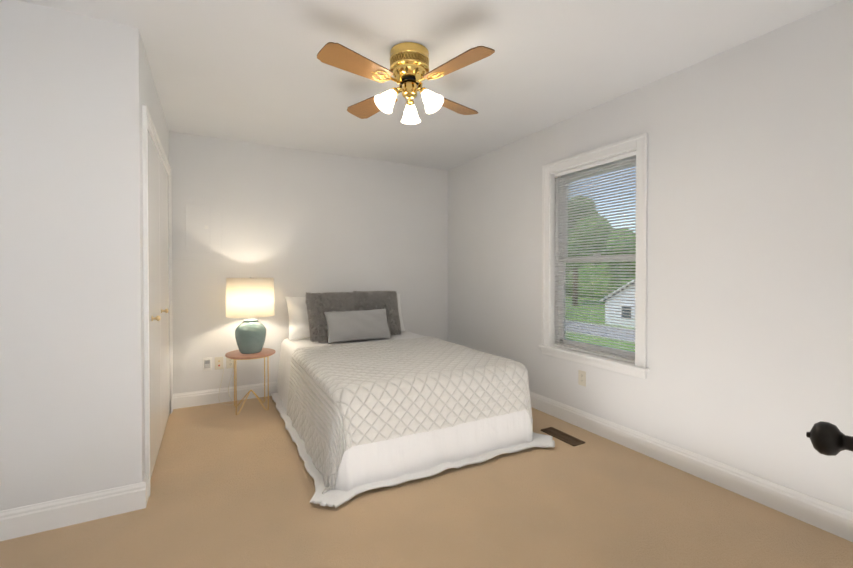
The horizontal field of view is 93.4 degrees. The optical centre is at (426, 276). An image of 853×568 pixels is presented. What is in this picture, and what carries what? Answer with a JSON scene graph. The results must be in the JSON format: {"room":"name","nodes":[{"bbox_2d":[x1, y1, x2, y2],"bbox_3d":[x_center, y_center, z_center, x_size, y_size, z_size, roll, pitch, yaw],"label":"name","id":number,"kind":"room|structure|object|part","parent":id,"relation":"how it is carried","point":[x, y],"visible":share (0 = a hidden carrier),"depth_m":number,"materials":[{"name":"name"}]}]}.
{"room":"bedroom","nodes":[
{"label":"bedroom","id":0,"kind":"room"},
{"bbox_2d":[0,0,168,510],"bbox_3d":[-2.203,-0.043,2.601,0.790,2.440,1.680,0,1,-28],"label":"wall","id":1,"kind":"structure","parent":0,"point":[77,91],"depth_m":1.92,"materials":[{"name":"paint"}]},
{"bbox_2d":[0,481,145,540],"bbox_3d":[-1.795,1.121,1.871,0.806,0.130,0.016,0,1,-28],"label":"baseboard","id":2,"kind":"structure","parent":1,"relation":"attached to","point":[40,517],"depth_m":1.92,"materials":[{"name":"white paint"}]},
{"bbox_2d":[142,474,148,504],"bbox_3d":[-1.488,1.117,2.136,0.016,0.130,0.160,0,1,-28],"label":"baseboard","id":3,"kind":"structure","parent":1,"relation":"attached to","point":[145,478],"depth_m":2.12,"materials":[{"name":"white paint"}]},
{"bbox_2d":[142,105,172,496],"bbox_3d":[-1.899,0.128,2.778,0.132,2.094,1.508,0,1,-28],"label":"trim","id":4,"kind":"structure","parent":1,"relation":"attached to","point":[147,123],"depth_m":2.15,"materials":[{"name":"white paint"}]},
{"bbox_2d":[148,130,169,479],"bbox_3d":[-1.872,0.155,2.793,0.034,2.015,1.374,0,1,-28],"label":"closet door","id":5,"kind":"structure","parent":1,"relation":"in","point":[158,245],"depth_m":2.69,"materials":[{"name":"white paint"}]},
{"bbox_2d":[151,309,168,320],"bbox_3d":[-1.744,0.247,2.641,0.045,0.034,0.564,0,1,-28],"label":"door knob","id":6,"kind":"object","parent":5,"relation":"attached to","point":[158,318],"visible":1,"depth_m":2.40,"materials":[{"name":"gold metal"}]},
{"bbox_2d":[169,131,447,393],"bbox_3d":[-1.379,-0.060,4.077,3.920,2.440,0.140,0,1,-28],"label":"wall","id":7,"kind":"structure","parent":0,"point":[297,223],"depth_m":4.02,"materials":[{"name":"paint"}]},
{"bbox_2d":[172,193,221,259],"bbox_3d":[-2.062,-0.442,3.617,0.385,0.585,0.016,0,1,-28],"label":"electrical panel","id":8,"kind":"object","parent":7,"relation":"attached to","point":[196,227],"visible":1,"depth_m":3.61,"materials":[{"name":"paint"}]},
{"bbox_2d":[203,357,211,370],"bbox_3d":[-1.997,0.800,3.663,0.072,0.118,0.022,0,1,-28],"label":"outlet","id":9,"kind":"object","parent":7,"relation":"attached to","point":[207,364],"visible":1,"depth_m":3.66,"materials":[{"name":"white plastic"}]},
{"bbox_2d":[215,357,222,369],"bbox_3d":[-1.916,0.799,3.714,0.070,0.115,0.008,0,1,-28],"label":"outlet","id":10,"kind":"object","parent":7,"relation":"attached to","point":[218,362],"visible":1,"depth_m":3.71,"materials":[{"name":"beige plastic"}]},
{"bbox_2d":[173,381,276,408],"bbox_3d":[-0.994,1.094,4.209,2.850,0.130,0.016,0,1,-28],"label":"baseboard","id":11,"kind":"structure","parent":7,"relation":"attached to","point":[196,398],"depth_m":3.71,"materials":[{"name":"white paint"}]},
{"bbox_2d":[226,357,233,368],"bbox_3d":[-1.833,0.799,3.759,0.070,0.115,0.008,0,1,-28],"label":"outlet","id":12,"kind":"object","parent":7,"relation":"attached to","point":[229,363],"visible":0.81,"depth_m":3.75,"materials":[{"name":"beige plastic"}]},
{"bbox_2d":[0,396,852,567],"bbox_3d":[-0.008,1.214,1.542,3.920,0.050,5.930,0,1,-28],"label":"floor","id":13,"kind":"structure","parent":0,"point":[229,488],"depth_m":1.96,"materials":[{"name":"carpet"}]},
{"bbox_2d":[225,348,275,414],"bbox_3d":[-1.551,0.915,3.553,0.410,0.499,0.410,0,1,-28],"label":"side table","id":14,"kind":"object","parent":13,"relation":"on","point":[235,355],"visible":0.94,"depth_m":3.49,"materials":[{"name":"brown wood"}]},
{"bbox_2d":[219,277,274,404],"bbox_3d":[-1.600,0.578,3.582,0.449,1.154,0.499,0,1,-28],"label":"table lamp","id":15,"kind":"object","parent":14,"relation":"on","point":[251,299],"depth_m":3.42,"materials":[{"name":"fabric"}]},
{"bbox_3d":[-1.761,0.902,3.659,0.234,0.503,0.218,0,1,-28],"label":"table lamp cord","id":16,"kind":"part","parent":15,"relation":"part of","materials":[{"name":"white plastic"}]},
{"bbox_3d":[-1.551,0.178,3.545,0.394,0.333,0.394,0,1,-28],"label":"lamp shade","id":17,"kind":"part","parent":15,"relation":"part of","materials":[{"name":"fabric"}]},
{"bbox_2d":[269,290,554,507],"bbox_3d":[-0.312,0.664,3.315,1.698,1.010,2.159,0,1,-28],"label":"bed","id":18,"kind":"object","parent":13,"relation":"on","point":[371,393],"visible":1,"depth_m":2.60,"materials":[{"name":"white fabric"}]},
{"bbox_2d":[285,297,309,339],"bbox_3d":[-1.051,0.392,3.978,0.660,0.440,0.209,0,-19,-30],"label":"pillow","id":19,"kind":"object","parent":18,"relation":"on","point":[299,329],"depth_m":3.81,"materials":[{"name":"white fabric"}]},
{"bbox_2d":[396,293,404,330],"bbox_3d":[-0.547,0.388,4.245,0.660,0.440,0.202,0,-19,-26],"label":"pillow","id":20,"kind":"object","parent":18,"relation":"on","point":[398,295],"depth_m":4.33,"materials":[{"name":"white fabric"}]},
{"bbox_2d":[540,427,584,445],"bbox_3d":[0.995,1.169,2.949,0.115,0.009,0.320,0,1,-28],"label":"air vent register","id":21,"kind":"object","parent":13,"relation":"on","point":[563,436],"visible":1,"depth_m":2.93,"materials":[{"name":"black metal"}]},
{"bbox_2d":[20,0,842,169],"bbox_3d":[-0.008,-1.300,1.513,3.920,0.100,5.930,0,1,-28],"label":"ceiling","id":22,"kind":"structure","parent":0,"point":[255,71],"depth_m":2.31,"materials":[{"name":"paint"}]},
{"bbox_2d":[317,42,494,124],"bbox_3d":[-0.095,-1.049,2.258,0.850,0.420,0.850,0,1,1],"label":"ceiling fan","id":23,"kind":"object","parent":22,"relation":"hanging from","point":[409,71],"visible":1,"depth_m":2.17,"materials":[{"name":"brown wood"}]},
{"bbox_3d":[-0.319,-1.080,2.044,0.481,0.056,0.150,-1,-10,-44],"label":"blade","id":24,"kind":"part","parent":23,"relation":"part of","materials":[{"name":"brown wood"}]},
{"bbox_3d":[-0.309,-1.085,2.482,0.150,0.056,0.481,15,-10,-43],"label":"blade","id":25,"kind":"part","parent":23,"relation":"part of","materials":[{"name":"brown wood"}]},
{"bbox_3d":[0.129,-1.085,2.471,0.481,0.056,0.150,-1,12,-44],"label":"blade","id":26,"kind":"part","parent":23,"relation":"part of","materials":[{"name":"brown wood"}]},
{"bbox_3d":[0.118,-1.080,2.034,0.150,0.056,0.481,-16,11,-43],"label":"blade","id":27,"kind":"part","parent":23,"relation":"part of","materials":[{"name":"brown wood"}]},
{"bbox_2d":[448,0,852,511],"bbox_3d":[1.690,-0.040,2.361,0.140,2.440,5.790,0,1,-28],"label":"wall","id":28,"kind":"structure","parent":0,"point":[749,362],"depth_m":2.25,"materials":[{"name":"paint"}]},
{"bbox_2d":[578,370,585,386],"bbox_3d":[1.205,0.786,3.115,0.008,0.115,0.070,0,1,-28],"label":"outlet","id":29,"kind":"object","parent":28,"relation":"attached to","point":[582,378],"visible":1,"depth_m":3.11,"materials":[{"name":"beige plastic"}]},
{"bbox_2d":[539,133,649,378],"bbox_3d":[1.278,-0.139,3.084,0.180,1.619,0.976,0,1,-28],"label":"window","id":30,"kind":"structure","parent":28,"relation":"in","point":[638,144],"depth_m":3.09,"materials":[{"name":"white paint"}]},
{"bbox_2d":[554,151,635,362],"bbox_3d":[1.268,-0.136,3.080,0.040,1.456,0.762,0,1,-28],"label":"window blinds","id":31,"kind":"object","parent":30,"relation":"attached to","point":[603,162],"visible":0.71,"depth_m":3.04,"materials":[{"name":"white plastic"}]},
{"bbox_3d":[1.324,-0.133,3.109,0.075,1.488,0.796,0,1,-28],"label":"window sash","id":32,"kind":"part","parent":30,"relation":"part of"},
{"bbox_2d":[530,392,852,541],"bbox_3d":[1.242,1.107,3.042,0.016,0.130,4.190,0,1,-28],"label":"baseboard","id":33,"kind":"structure","parent":28,"relation":"attached to","point":[825,516],"depth_m":2.27,"materials":[{"name":"white paint"}]},
{"label":"outside","id":34,"kind":"structure","parent":0,"visible":0},
{"bbox_2d":[566,297,634,351],"bbox_3d":[52.666,3.656,73.720,157.150,0.200,200.000,0,1,-28],"label":"lawn","id":35,"kind":"structure","parent":34,"point":[607,340],"depth_m":36.58,"materials":[{"name":"green plant"}]},
{"bbox_2d":[566,196,610,305],"bbox_3d":[20.315,-3.249,51.973,8.205,14.122,9.212,0,1,-28],"label":"tree","id":36,"kind":"object","parent":35,"relation":"on","point":[586,238],"depth_m":49.72,"materials":[{"name":"green plant"}]},
{"bbox_2d":[565,320,634,342],"bbox_3d":[3.891,3.844,47.501,5.100,0.030,200.000,0,1,-28],"label":"street","id":37,"kind":"structure","parent":35,"relation":"on","point":[600,334],"depth_m":29.61,"materials":[{"name":"grey asphalt"}]},
{"bbox_2d":[565,262,634,297],"bbox_3d":[25.008,1.054,65.628,21.356,8.553,50.444,0,1,-28],"label":"hedge","id":38,"kind":"object","parent":35,"relation":"on","point":[597,280],"depth_m":65.61,"materials":[{"name":"green plant"}]},
{"bbox_2d":[599,280,634,327],"bbox_3d":[21.259,1.972,33.767,10.990,4.090,7.391,0,1,-28],"label":"house","id":39,"kind":"structure","parent":35,"relation":"on","point":[632,323],"depth_m":32.84,"materials":[{"name":"grey"}]},
{"bbox_2d":[604,229,635,271],"bbox_3d":[30.447,-1.933,58.856,11.790,11.335,11.704,0,1,-28],"label":"tree","id":40,"kind":"object","parent":35,"relation":"on","point":[621,248],"depth_m":56.13,"materials":[{"name":"green plant"}]},
{"bbox_3d":[-0.064,0.157,-0.110,0.934,2.102,0.137,0,1,-28],"label":"door frame","id":41,"kind":"structure","parent":0,"visible":0},
{"bbox_3d":[0.536,0.183,0.440,0.800,2.022,0.051,-1,1,-45],"label":"door leaf","id":42,"kind":"structure","parent":41,"relation":"attached to","visible":0},
{"bbox_2d":[806,421,852,455],"bbox_3d":[0.787,0.294,0.689,0.097,0.068,0.197,-1,1,-45],"label":"door knob","id":43,"kind":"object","parent":42,"relation":"attached to","point":[828,439],"depth_m":0.71,"materials":[{"name":"black metal"}]}
]}

